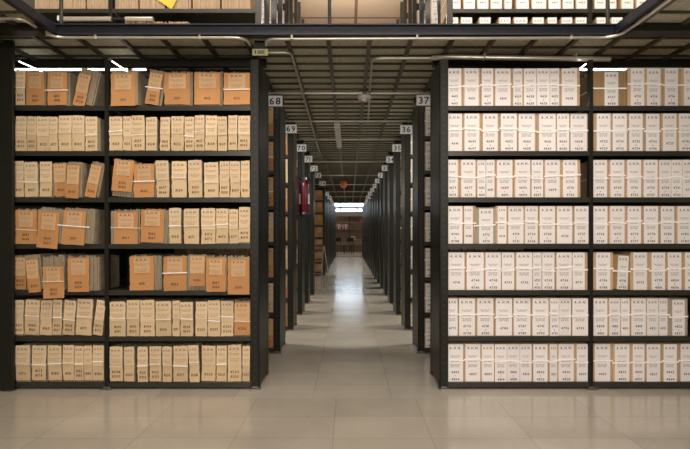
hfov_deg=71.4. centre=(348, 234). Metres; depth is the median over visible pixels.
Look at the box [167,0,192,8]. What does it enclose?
bundle
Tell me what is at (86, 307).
bundle
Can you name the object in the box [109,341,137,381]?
bundle
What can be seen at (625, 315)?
box
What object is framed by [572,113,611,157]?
box
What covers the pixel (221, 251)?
bundle
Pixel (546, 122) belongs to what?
box
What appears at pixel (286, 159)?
bundle
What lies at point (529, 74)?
box
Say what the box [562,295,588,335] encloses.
box
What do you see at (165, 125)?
bundle
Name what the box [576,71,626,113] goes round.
box
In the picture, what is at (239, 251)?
bundle
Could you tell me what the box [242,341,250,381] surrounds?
bundle
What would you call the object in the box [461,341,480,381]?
box
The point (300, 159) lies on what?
shelving rack
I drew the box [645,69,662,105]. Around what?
box
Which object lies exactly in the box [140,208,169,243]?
bundle
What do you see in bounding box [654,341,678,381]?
box
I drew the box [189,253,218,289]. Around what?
bundle
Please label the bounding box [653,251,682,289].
box
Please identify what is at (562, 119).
box
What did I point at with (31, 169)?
bundle
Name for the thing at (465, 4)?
box
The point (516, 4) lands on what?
box
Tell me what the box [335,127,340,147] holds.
diffuser
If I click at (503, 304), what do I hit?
box
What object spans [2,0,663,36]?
metal beam
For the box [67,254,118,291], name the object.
bundle
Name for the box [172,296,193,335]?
bundle
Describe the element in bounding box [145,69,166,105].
bundle
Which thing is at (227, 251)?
bundle
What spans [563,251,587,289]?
box
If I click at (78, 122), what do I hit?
bundle
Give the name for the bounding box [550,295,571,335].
box
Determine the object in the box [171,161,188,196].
bundle
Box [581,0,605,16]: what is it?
box
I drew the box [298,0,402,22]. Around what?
wall
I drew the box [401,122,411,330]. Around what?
shelving rack
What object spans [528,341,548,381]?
box
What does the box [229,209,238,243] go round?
bundle
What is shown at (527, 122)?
box
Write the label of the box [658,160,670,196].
box
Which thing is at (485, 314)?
box
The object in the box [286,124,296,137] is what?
aisle sign
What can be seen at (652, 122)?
box
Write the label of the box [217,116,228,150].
bundle
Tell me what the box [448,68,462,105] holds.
box
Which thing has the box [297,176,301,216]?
fire extinguisher
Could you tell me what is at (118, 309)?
bundle
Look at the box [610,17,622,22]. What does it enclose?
box
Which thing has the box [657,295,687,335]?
box
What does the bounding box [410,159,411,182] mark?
box
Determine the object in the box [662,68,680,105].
box
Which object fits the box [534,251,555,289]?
box
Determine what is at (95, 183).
bundle
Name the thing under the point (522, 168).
box
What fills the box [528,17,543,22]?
box
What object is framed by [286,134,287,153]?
bundle
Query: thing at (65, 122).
bundle
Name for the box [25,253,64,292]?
bundle
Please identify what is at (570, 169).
box
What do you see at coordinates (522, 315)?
box
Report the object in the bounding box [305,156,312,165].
aisle sign
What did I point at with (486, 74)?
box
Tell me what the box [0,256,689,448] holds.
floor
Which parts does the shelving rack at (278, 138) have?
shelf, shelf, shelf, shelf, panel, post, shelf, post, panel, post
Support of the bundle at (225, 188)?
on the shelving rack at (258, 111)
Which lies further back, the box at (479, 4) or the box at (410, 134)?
the box at (410, 134)
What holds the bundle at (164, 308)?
on the shelving rack at (258, 111)
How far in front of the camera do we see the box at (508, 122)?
3.21 m
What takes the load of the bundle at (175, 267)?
on the shelving rack at (258, 111)
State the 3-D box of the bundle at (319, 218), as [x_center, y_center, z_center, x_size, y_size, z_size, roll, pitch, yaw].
[-0.737,-0.373,12.146,0.155,0.253,0.310,0,0,0]
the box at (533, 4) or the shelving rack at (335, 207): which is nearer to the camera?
the box at (533, 4)
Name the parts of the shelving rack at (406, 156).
post, panel, post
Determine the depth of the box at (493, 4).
3.81 m
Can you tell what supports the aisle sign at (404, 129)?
attached to the shelving rack at (406, 156)
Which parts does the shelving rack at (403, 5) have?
post, post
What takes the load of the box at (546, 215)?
on the shelving rack at (440, 155)
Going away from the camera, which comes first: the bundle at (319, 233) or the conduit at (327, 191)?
the bundle at (319, 233)
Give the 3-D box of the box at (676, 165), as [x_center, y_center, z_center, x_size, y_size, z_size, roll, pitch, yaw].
[2.194,-0.374,3.377,0.073,0.254,0.338,0,0,0]
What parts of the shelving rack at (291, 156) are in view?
post, panel, post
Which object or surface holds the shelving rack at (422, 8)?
on the ceiling
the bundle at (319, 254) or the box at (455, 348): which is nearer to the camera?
the box at (455, 348)
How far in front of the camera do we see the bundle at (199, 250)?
4.19 m
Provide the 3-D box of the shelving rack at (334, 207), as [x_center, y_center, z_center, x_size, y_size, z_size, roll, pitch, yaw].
[-1.125,-0.123,19.977,1.063,2.312,0.410,0,0,0]
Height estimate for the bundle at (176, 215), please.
0.241 m
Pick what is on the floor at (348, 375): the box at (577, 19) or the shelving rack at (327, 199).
the shelving rack at (327, 199)
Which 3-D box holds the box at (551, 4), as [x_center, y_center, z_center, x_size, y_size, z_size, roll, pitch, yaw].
[1.634,-1.921,3.976,0.105,0.265,0.338,0,0,0]
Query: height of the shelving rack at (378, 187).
2.312 m
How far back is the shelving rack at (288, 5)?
5.83 m
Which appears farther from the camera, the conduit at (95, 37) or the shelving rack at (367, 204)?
the shelving rack at (367, 204)
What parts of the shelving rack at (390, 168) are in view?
panel, post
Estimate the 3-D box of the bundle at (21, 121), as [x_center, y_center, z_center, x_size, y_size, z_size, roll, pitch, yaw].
[-2.189,-0.675,3.353,0.079,0.235,0.310,0,0,0]
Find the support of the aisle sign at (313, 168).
attached to the shelving rack at (312, 176)
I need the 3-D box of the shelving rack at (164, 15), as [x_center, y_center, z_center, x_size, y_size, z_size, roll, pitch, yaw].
[-1.875,-2.396,4.015,2.360,2.120,0.430,0,0,0]
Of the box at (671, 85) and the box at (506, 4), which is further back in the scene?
the box at (506, 4)
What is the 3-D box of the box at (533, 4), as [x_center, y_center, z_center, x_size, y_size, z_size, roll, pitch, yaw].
[1.510,-1.921,3.976,0.125,0.265,0.338,0,0,0]
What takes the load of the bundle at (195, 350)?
on the shelving rack at (258, 111)
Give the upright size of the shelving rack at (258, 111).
2.312 m
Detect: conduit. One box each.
[0,17,250,45]
[265,0,671,46]
[268,51,320,153]
[269,92,429,93]
[286,120,411,121]
[297,139,400,139]
[313,161,385,161]
[315,184,372,184]
[321,175,377,175]
[327,191,369,191]
[331,196,365,196]
[367,57,430,122]
[431,52,610,61]
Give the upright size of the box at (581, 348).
0.254 m
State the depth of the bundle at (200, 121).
3.20 m
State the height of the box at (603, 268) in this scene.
0.254 m
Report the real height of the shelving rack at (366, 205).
2.312 m
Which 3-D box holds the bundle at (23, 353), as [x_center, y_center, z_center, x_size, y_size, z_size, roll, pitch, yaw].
[-2.176,0.862,3.350,0.102,0.248,0.313,0,0,0]
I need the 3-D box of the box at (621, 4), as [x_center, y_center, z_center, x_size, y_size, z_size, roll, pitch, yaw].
[2.212,-1.921,3.976,0.105,0.265,0.338,0,0,0]
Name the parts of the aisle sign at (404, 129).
plate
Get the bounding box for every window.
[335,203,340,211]
[341,203,356,211]
[357,203,362,211]
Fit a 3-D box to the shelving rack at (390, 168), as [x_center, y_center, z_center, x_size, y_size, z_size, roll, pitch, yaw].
[1.125,-0.123,7.289,1.063,2.312,0.410,0,0,0]
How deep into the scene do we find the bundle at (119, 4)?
3.82 m
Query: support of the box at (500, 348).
on the shelving rack at (440, 155)
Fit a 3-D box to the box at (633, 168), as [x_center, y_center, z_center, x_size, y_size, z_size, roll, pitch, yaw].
[1.908,-0.374,3.375,0.112,0.254,0.338,0,0,0]
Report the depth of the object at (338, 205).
29.24 m
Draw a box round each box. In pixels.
[262,0,271,22]
[277,10,284,22]
[410,134,411,153]
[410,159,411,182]
[410,188,411,210]
[410,217,411,239]
[410,245,411,268]
[410,272,411,297]
[410,301,411,325]
[416,10,424,22]
[425,107,429,135]
[425,142,429,170]
[425,177,429,205]
[425,213,429,241]
[425,247,429,276]
[425,281,429,311]
[425,316,429,346]
[430,0,436,22]
[441,0,460,22]
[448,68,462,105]
[448,113,462,150]
[448,160,458,196]
[448,206,462,243]
[448,251,465,289]
[448,295,457,335]
[448,341,463,381]
[453,17,457,22]
[453,295,475,335]
[458,17,471,22]
[459,160,476,196]
[461,0,474,8]
[461,251,484,289]
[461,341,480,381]
[463,68,479,105]
[463,113,480,150]
[463,206,475,243]
[471,295,494,335]
[474,207,495,243]
[475,0,488,8]
[476,17,490,22]
[476,160,485,196]
[478,341,494,381]
[479,251,500,289]
[480,68,493,105]
[481,113,498,150]
[486,160,495,196]
[488,295,512,335]
[489,0,501,8]
[491,341,506,381]
[493,206,507,243]
[494,68,511,105]
[495,17,510,22]
[495,251,514,289]
[496,160,513,196]
[499,113,517,150]
[502,0,511,8]
[503,341,519,381]
[506,295,531,335]
[507,206,523,243]
[508,251,532,289]
[511,17,527,22]
[512,0,528,8]
[512,69,522,105]
[514,160,530,196]
[516,341,532,381]
[518,113,536,150]
[523,68,536,105]
[524,206,538,243]
[524,295,548,335]
[525,251,541,289]
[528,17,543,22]
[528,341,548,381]
[529,0,546,8]
[531,160,543,196]
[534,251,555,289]
[536,68,549,105]
[537,113,555,150]
[538,206,555,243]
[541,295,558,335]
[544,17,556,22]
[544,160,560,196]
[544,341,557,381]
[547,0,560,8]
[547,251,571,289]
[550,68,560,105]
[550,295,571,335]
[553,341,575,381]
[556,113,569,150]
[556,206,573,243]
[557,17,571,22]
[560,68,579,105]
[561,0,573,8]
[561,160,580,196]
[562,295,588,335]
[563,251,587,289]
[570,114,587,150]
[570,341,587,381]
[572,17,586,22]
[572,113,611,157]
[573,206,588,243]
[574,0,586,8]
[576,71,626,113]
[578,251,613,289]
[578,295,608,335]
[580,160,608,196]
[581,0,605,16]
[583,341,612,381]
[592,17,605,22]
[593,206,608,243]
[597,295,620,335]
[605,251,648,289]
[606,341,630,381]
[608,160,625,196]
[608,206,626,243]
[609,295,630,335]
[610,0,616,8]
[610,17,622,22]
[611,113,627,150]
[613,254,630,289]
[617,0,633,8]
[619,295,646,335]
[624,68,645,105]
[625,160,642,196]
[625,341,645,381]
[626,206,641,243]
[628,113,644,150]
[634,0,645,8]
[634,295,658,335]
[637,251,666,289]
[639,341,661,381]
[642,160,658,196]
[642,206,659,243]
[644,114,660,150]
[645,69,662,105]
[646,295,669,335]
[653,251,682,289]
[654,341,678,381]
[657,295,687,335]
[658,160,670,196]
[659,206,675,243]
[661,113,677,150]
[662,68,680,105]
[670,251,689,289]
[671,160,681,196]
[671,341,689,381]
[675,206,689,243]
[677,113,689,150]
[680,68,689,105]
[682,160,689,196]
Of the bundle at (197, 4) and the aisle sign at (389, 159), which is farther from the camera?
the aisle sign at (389, 159)
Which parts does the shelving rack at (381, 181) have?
panel, post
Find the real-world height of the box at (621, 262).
0.241 m
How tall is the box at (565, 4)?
0.265 m
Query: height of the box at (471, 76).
0.254 m
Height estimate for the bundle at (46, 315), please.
0.242 m
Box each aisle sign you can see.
[269,95,282,111]
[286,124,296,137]
[297,144,306,155]
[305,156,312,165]
[310,165,317,173]
[315,167,320,177]
[319,174,325,185]
[381,165,387,173]
[386,156,392,165]
[392,144,400,155]
[400,125,411,138]
[416,94,429,111]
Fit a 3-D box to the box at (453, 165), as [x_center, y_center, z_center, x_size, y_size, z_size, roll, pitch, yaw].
[0.699,-0.374,3.373,0.080,0.254,0.338,0,0,0]
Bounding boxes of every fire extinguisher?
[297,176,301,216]
[301,176,310,216]
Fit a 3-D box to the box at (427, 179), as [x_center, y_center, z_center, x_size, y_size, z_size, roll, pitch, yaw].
[0.708,-0.374,4.349,0.100,0.254,0.338,0,0,0]
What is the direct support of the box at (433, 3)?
on the shelving rack at (422, 8)
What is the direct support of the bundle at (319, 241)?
on the shelving rack at (323, 213)
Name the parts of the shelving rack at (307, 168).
post, panel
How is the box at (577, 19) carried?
on the shelving rack at (591, 14)
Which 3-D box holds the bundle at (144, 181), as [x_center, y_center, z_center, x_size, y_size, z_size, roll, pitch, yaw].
[-1.369,-0.365,3.355,0.145,0.237,0.310,-1,0,0]
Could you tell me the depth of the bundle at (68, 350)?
3.20 m
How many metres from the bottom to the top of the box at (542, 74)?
0.254 m
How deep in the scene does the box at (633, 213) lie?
3.22 m
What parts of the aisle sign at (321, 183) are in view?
plate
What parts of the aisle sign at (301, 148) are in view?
plate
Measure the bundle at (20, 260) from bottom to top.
0.235 m
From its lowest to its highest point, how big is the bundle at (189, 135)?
0.230 m
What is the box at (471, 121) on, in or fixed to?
on the shelving rack at (440, 155)
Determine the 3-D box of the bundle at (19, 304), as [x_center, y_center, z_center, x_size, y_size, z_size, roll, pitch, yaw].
[-2.205,0.558,3.357,0.065,0.243,0.309,0,0,0]
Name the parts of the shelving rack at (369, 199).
panel, post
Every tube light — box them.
[15,59,42,71]
[15,68,151,71]
[334,123,341,147]
[560,68,680,70]
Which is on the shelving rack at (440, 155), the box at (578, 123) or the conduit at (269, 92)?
the box at (578, 123)
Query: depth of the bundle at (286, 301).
5.17 m
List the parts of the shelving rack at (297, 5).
post, post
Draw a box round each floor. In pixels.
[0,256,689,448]
[336,252,361,255]
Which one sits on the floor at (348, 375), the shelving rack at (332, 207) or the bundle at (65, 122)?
the shelving rack at (332, 207)
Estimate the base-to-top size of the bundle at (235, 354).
0.250 m
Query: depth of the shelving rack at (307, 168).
7.10 m
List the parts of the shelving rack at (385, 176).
panel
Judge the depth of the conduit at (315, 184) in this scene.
12.09 m
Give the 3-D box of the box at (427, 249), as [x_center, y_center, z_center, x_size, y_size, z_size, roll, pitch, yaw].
[0.709,0.245,4.349,0.101,0.254,0.338,0,0,0]
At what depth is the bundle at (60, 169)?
3.21 m
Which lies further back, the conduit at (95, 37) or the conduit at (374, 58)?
the conduit at (374, 58)
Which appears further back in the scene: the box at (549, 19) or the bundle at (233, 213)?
the box at (549, 19)
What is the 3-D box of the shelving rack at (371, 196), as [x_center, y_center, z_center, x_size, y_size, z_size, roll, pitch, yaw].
[1.125,-0.123,13.145,1.063,2.312,0.410,0,0,0]
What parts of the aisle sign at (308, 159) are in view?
plate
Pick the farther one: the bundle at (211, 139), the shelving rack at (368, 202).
the shelving rack at (368, 202)
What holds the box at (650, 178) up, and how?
on the shelving rack at (440, 155)
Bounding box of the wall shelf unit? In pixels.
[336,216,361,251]
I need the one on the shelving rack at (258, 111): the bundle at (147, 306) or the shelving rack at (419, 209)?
the bundle at (147, 306)
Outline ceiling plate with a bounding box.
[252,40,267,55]
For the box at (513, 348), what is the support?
on the shelving rack at (440, 155)
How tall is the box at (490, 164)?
0.254 m
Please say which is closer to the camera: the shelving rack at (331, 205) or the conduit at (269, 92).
the conduit at (269, 92)
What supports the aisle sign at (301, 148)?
attached to the shelving rack at (300, 159)
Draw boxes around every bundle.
[15,70,26,105]
[15,116,27,150]
[15,161,24,196]
[15,209,39,243]
[15,253,47,289]
[15,296,42,335]
[15,341,46,381]
[24,162,39,196]
[24,297,53,335]
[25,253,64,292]
[26,71,47,105]
[27,116,36,150]
[31,341,61,381]
[35,0,58,8]
[36,116,49,150]
[36,207,64,248]
[40,161,55,196]
[40,296,73,335]
[42,253,85,298]
[45,71,77,105]
[47,341,75,381]
[49,117,58,150]
[52,295,86,335]
[53,162,67,196]
[57,208,103,244]
[58,115,71,150]
[63,0,86,8]
[63,295,92,335]
[63,341,87,381]
[66,162,90,198]
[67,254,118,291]
[72,115,85,150]
[73,68,115,111]
[74,341,96,381]
[76,295,114,335]
[83,341,103,381]
[84,116,103,150]
[85,161,116,196]
[87,0,124,22]
[92,341,123,381]
[93,295,126,335]
[109,116,123,150]
[109,297,140,335]
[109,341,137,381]
[111,70,147,105]
[111,158,143,196]
[111,209,145,243]
[115,0,139,8]
[123,116,131,150]
[124,341,149,381]
[126,295,156,335]
[129,253,176,289]
[131,115,145,150]
[133,162,156,196]
[137,341,159,381]
[140,0,166,8]
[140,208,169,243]
[140,295,170,335]
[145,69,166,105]
[146,117,160,150]
[149,341,172,381]
[155,160,171,196]
[155,296,184,335]
[160,117,171,150]
[162,253,195,290]
[162,341,181,381]
[164,71,194,105]
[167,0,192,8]
[169,208,183,243]
[171,116,184,150]
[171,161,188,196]
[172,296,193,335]
[173,341,195,381]
[174,249,185,254]
[180,297,205,335]
[184,117,194,150]
[184,209,201,243]
[186,249,197,253]
[188,160,204,196]
[188,341,208,381]
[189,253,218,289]
[193,0,221,8]
[194,71,223,105]
[194,115,205,150]
[195,297,216,335]
[198,249,211,252]
[201,208,216,243]
[202,341,222,381]
[204,162,219,196]
[205,115,217,150]
[206,254,235,291]
[208,296,230,336]
[212,249,224,253]
[216,208,229,243]
[216,341,232,381]
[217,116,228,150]
[219,161,230,196]
[221,296,240,335]
[222,0,254,8]
[223,71,250,105]
[224,249,236,254]
[227,254,250,294]
[228,115,238,150]
[228,341,247,381]
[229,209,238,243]
[230,161,240,196]
[234,295,250,335]
[237,249,249,253]
[238,116,250,150]
[238,207,250,243]
[241,160,250,196]
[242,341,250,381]
[269,107,272,135]
[269,141,272,170]
[269,177,272,205]
[269,212,272,241]
[269,248,272,276]
[269,281,272,311]
[269,316,272,346]
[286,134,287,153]
[286,159,287,182]
[286,188,287,210]
[286,216,287,239]
[286,245,287,268]
[286,272,287,297]
[286,301,287,325]
[316,190,322,199]
[316,202,322,211]
[316,215,322,224]
[316,227,322,236]
[316,239,322,248]
[316,251,321,261]
[316,263,322,273]
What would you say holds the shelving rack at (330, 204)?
on the floor at (348, 375)
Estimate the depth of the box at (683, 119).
3.21 m
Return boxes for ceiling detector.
[357,90,371,101]
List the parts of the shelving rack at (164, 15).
shelf, post, shelf, post, post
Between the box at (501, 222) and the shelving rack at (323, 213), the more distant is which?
the shelving rack at (323, 213)
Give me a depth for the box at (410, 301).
5.16 m
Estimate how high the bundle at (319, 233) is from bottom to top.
0.254 m
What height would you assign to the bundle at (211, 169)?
0.238 m
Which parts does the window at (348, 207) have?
frame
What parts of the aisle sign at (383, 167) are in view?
plate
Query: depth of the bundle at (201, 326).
3.20 m
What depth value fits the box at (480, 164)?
3.21 m
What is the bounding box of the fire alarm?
[340,179,346,187]
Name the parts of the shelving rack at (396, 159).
post, panel, post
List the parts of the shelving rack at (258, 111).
shelf, shelf, shelf, shelf, shelf, shelf, shelf, post, post, shelf, shelf, shelf, shelf, shelf, shelf, shelf, post, panel, post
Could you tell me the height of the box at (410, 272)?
0.254 m
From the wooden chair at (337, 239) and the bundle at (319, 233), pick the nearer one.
the bundle at (319, 233)
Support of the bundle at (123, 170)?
on the shelving rack at (258, 111)
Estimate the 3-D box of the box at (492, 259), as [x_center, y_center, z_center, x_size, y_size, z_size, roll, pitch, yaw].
[0.964,0.245,3.378,0.113,0.254,0.338,0,0,0]
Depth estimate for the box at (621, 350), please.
3.21 m
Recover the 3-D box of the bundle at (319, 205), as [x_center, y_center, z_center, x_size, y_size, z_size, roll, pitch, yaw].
[-0.737,-0.683,12.146,0.154,0.252,0.311,0,0,0]
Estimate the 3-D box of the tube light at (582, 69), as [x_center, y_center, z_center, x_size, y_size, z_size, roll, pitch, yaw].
[2.175,-1.258,3.630,1.150,0.049,0.050,0,0,0]
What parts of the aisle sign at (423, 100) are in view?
frame, plate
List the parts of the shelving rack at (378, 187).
panel, post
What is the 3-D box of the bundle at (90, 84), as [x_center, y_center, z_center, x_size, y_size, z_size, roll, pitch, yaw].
[-1.753,-0.983,3.353,0.184,0.265,0.312,0,0,1]
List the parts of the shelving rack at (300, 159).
post, panel, post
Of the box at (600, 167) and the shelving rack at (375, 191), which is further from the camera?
the shelving rack at (375, 191)
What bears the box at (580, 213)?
on the shelving rack at (440, 155)
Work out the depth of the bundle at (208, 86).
3.20 m
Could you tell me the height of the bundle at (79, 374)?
0.243 m
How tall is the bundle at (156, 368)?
0.240 m
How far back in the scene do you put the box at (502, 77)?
3.21 m
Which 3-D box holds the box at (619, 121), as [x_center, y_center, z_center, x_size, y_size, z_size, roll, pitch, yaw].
[1.813,-0.684,3.377,0.112,0.254,0.338,0,0,0]
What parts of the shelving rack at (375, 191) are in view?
panel, post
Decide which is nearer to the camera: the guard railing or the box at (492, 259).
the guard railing
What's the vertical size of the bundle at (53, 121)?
0.230 m
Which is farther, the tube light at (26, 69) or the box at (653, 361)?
the tube light at (26, 69)
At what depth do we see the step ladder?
9.89 m
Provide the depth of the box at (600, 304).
3.21 m
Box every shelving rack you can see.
[15,59,269,389]
[15,97,285,353]
[35,0,269,22]
[272,0,282,22]
[277,0,292,22]
[286,122,296,330]
[293,0,300,22]
[297,140,304,315]
[305,152,310,303]
[310,162,314,295]
[315,185,325,275]
[315,188,326,272]
[327,199,328,268]
[329,194,329,267]
[330,204,330,265]
[331,205,331,263]
[332,207,332,261]
[333,206,333,260]
[334,207,334,259]
[335,207,335,256]
[362,207,362,256]
[363,207,363,259]
[364,206,364,260]
[365,207,365,261]
[366,205,366,263]
[367,204,367,265]
[368,202,368,267]
[369,199,370,269]
[370,196,371,272]
[372,192,373,275]
[374,188,376,279]
[377,176,379,283]
[380,169,382,288]
[383,162,387,295]
[387,152,392,303]
[393,140,400,315]
[400,0,407,22]
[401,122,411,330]
[408,0,424,22]
[412,97,689,353]
[419,0,429,22]
[429,59,689,389]
[437,0,633,22]
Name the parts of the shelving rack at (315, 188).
post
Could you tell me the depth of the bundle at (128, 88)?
3.18 m
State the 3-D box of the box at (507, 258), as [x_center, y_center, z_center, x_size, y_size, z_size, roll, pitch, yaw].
[1.067,0.245,3.378,0.094,0.254,0.338,0,0,0]
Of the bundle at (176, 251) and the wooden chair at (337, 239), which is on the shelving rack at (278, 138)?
the bundle at (176, 251)
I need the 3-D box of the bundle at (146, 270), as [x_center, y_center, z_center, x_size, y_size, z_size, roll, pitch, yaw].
[-1.361,0.254,3.354,0.209,0.238,0.308,0,0,0]
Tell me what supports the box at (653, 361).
on the shelving rack at (440, 155)
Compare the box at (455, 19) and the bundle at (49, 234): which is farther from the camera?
the box at (455, 19)
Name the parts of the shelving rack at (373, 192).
panel, post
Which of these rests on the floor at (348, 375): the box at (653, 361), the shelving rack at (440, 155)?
the shelving rack at (440, 155)
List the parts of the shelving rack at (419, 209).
post, panel, post, shelf, shelf, panel, shelf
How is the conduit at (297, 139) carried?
attached to the ceiling
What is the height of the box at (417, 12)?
0.260 m
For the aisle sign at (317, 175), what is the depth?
9.04 m
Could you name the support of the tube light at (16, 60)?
hanging from the ceiling
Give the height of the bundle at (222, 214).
0.237 m
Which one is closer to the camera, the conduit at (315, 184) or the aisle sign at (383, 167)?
the aisle sign at (383, 167)
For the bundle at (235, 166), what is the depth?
3.20 m
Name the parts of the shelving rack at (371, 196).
post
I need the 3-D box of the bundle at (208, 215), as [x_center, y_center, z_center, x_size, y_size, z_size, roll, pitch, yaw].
[-0.939,-0.058,3.353,0.098,0.241,0.309,-1,0,0]
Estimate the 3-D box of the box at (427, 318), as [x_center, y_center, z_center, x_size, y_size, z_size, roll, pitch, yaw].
[0.709,0.860,4.349,0.102,0.254,0.338,0,0,0]
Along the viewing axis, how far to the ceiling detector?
4.24 m
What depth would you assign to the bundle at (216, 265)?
3.17 m
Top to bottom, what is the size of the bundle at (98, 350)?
0.248 m
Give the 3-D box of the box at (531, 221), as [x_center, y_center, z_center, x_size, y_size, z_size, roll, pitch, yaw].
[1.222,-0.065,3.377,0.097,0.254,0.338,0,0,0]
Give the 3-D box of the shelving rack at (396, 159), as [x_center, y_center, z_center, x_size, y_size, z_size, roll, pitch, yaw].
[1.125,-0.123,6.313,1.063,2.312,0.410,0,0,0]
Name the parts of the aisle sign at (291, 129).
plate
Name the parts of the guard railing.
post, post, post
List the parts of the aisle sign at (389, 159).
plate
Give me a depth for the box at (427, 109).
4.19 m
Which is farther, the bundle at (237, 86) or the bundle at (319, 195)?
the bundle at (319, 195)
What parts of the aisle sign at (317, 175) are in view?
plate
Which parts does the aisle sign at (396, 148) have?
plate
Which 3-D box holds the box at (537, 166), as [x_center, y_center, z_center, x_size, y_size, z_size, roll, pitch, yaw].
[1.262,-0.374,3.376,0.090,0.254,0.338,0,0,0]
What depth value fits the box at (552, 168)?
3.21 m
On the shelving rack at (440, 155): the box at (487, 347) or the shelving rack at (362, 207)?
the box at (487, 347)
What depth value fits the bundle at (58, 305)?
3.20 m
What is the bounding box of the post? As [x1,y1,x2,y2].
[0,40,16,391]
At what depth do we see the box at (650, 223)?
3.21 m
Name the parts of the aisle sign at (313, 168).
plate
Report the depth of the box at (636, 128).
3.21 m
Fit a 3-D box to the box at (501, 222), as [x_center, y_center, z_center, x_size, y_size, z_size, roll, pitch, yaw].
[1.020,-0.065,3.374,0.081,0.254,0.338,0,0,0]
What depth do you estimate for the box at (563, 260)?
3.21 m
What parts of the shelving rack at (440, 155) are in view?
post, panel, post, shelf, shelf, shelf, shelf, shelf, shelf, shelf, post, post, shelf, shelf, shelf, shelf, shelf, shelf, shelf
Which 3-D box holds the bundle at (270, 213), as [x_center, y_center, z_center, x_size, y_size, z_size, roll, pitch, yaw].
[-0.719,-0.066,4.338,0.122,0.257,0.309,0,0,0]
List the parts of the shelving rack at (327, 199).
post, panel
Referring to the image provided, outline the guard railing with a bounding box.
[59,0,609,22]
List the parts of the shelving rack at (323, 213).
panel, post, panel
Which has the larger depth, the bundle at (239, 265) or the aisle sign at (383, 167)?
the aisle sign at (383, 167)
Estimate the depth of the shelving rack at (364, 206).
18.82 m
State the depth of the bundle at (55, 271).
3.18 m
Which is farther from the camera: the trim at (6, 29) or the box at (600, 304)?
the box at (600, 304)
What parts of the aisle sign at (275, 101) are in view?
plate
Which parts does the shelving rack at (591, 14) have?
post, post, shelf, post, shelf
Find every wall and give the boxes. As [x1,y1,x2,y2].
[22,0,34,8]
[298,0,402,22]
[336,212,361,215]
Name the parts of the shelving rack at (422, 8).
post, post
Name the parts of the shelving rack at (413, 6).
post, post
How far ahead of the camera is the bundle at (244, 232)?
3.20 m
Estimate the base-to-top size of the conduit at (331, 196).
0.022 m
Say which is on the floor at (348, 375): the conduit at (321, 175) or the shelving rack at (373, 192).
the shelving rack at (373, 192)
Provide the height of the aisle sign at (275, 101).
0.146 m
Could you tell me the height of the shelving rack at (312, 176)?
2.312 m
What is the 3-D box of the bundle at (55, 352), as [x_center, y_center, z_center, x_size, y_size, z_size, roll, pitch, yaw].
[-1.962,0.862,3.349,0.092,0.248,0.310,0,0,0]
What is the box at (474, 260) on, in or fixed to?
on the shelving rack at (440, 155)
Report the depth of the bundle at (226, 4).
3.82 m
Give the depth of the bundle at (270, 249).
4.19 m
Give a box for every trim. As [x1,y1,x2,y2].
[0,23,689,35]
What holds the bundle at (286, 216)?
on the shelving rack at (291, 156)
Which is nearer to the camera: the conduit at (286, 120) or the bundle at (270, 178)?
the bundle at (270, 178)
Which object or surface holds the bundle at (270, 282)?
on the shelving rack at (278, 138)
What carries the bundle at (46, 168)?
on the shelving rack at (258, 111)
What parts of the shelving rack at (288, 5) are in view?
post, post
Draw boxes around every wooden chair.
[336,237,343,251]
[344,237,353,253]
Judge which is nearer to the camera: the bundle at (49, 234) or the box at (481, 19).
the bundle at (49, 234)
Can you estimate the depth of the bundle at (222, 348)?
3.21 m
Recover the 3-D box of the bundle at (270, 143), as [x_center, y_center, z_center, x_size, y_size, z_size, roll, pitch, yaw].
[-0.708,-0.685,4.338,0.101,0.256,0.312,0,0,0]
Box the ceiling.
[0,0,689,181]
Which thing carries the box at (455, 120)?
on the shelving rack at (440, 155)
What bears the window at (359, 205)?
in the wall at (337, 213)
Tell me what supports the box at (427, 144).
on the shelving rack at (419, 209)
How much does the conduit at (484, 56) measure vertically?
0.064 m
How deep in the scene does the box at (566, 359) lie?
3.21 m
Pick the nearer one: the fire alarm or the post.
the post
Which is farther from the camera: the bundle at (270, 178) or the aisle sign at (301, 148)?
the aisle sign at (301, 148)
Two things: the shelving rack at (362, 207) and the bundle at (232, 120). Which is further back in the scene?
the shelving rack at (362, 207)
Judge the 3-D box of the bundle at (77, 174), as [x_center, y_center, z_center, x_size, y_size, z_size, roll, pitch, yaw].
[-1.822,-0.361,3.326,0.106,0.247,0.309,0,0,0]
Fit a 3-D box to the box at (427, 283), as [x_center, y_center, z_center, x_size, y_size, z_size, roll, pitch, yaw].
[0.709,0.552,4.349,0.102,0.254,0.338,0,0,0]
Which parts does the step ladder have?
rail, leg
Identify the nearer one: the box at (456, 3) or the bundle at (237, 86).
the bundle at (237, 86)
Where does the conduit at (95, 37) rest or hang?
attached to the ceiling
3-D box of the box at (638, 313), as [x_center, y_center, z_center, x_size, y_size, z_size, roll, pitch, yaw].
[1.938,0.552,3.378,0.110,0.254,0.338,0,0,0]
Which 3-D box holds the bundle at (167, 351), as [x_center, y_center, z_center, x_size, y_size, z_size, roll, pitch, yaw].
[-1.214,0.866,3.351,0.068,0.241,0.308,0,0,0]
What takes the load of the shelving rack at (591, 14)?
on the ceiling
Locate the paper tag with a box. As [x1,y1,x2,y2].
[158,0,176,8]
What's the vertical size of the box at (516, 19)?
0.265 m
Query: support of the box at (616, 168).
on the shelving rack at (440, 155)
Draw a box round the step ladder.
[315,245,329,284]
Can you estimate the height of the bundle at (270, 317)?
0.255 m
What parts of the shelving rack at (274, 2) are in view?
post, post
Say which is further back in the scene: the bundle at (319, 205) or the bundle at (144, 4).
the bundle at (319, 205)
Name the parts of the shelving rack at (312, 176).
panel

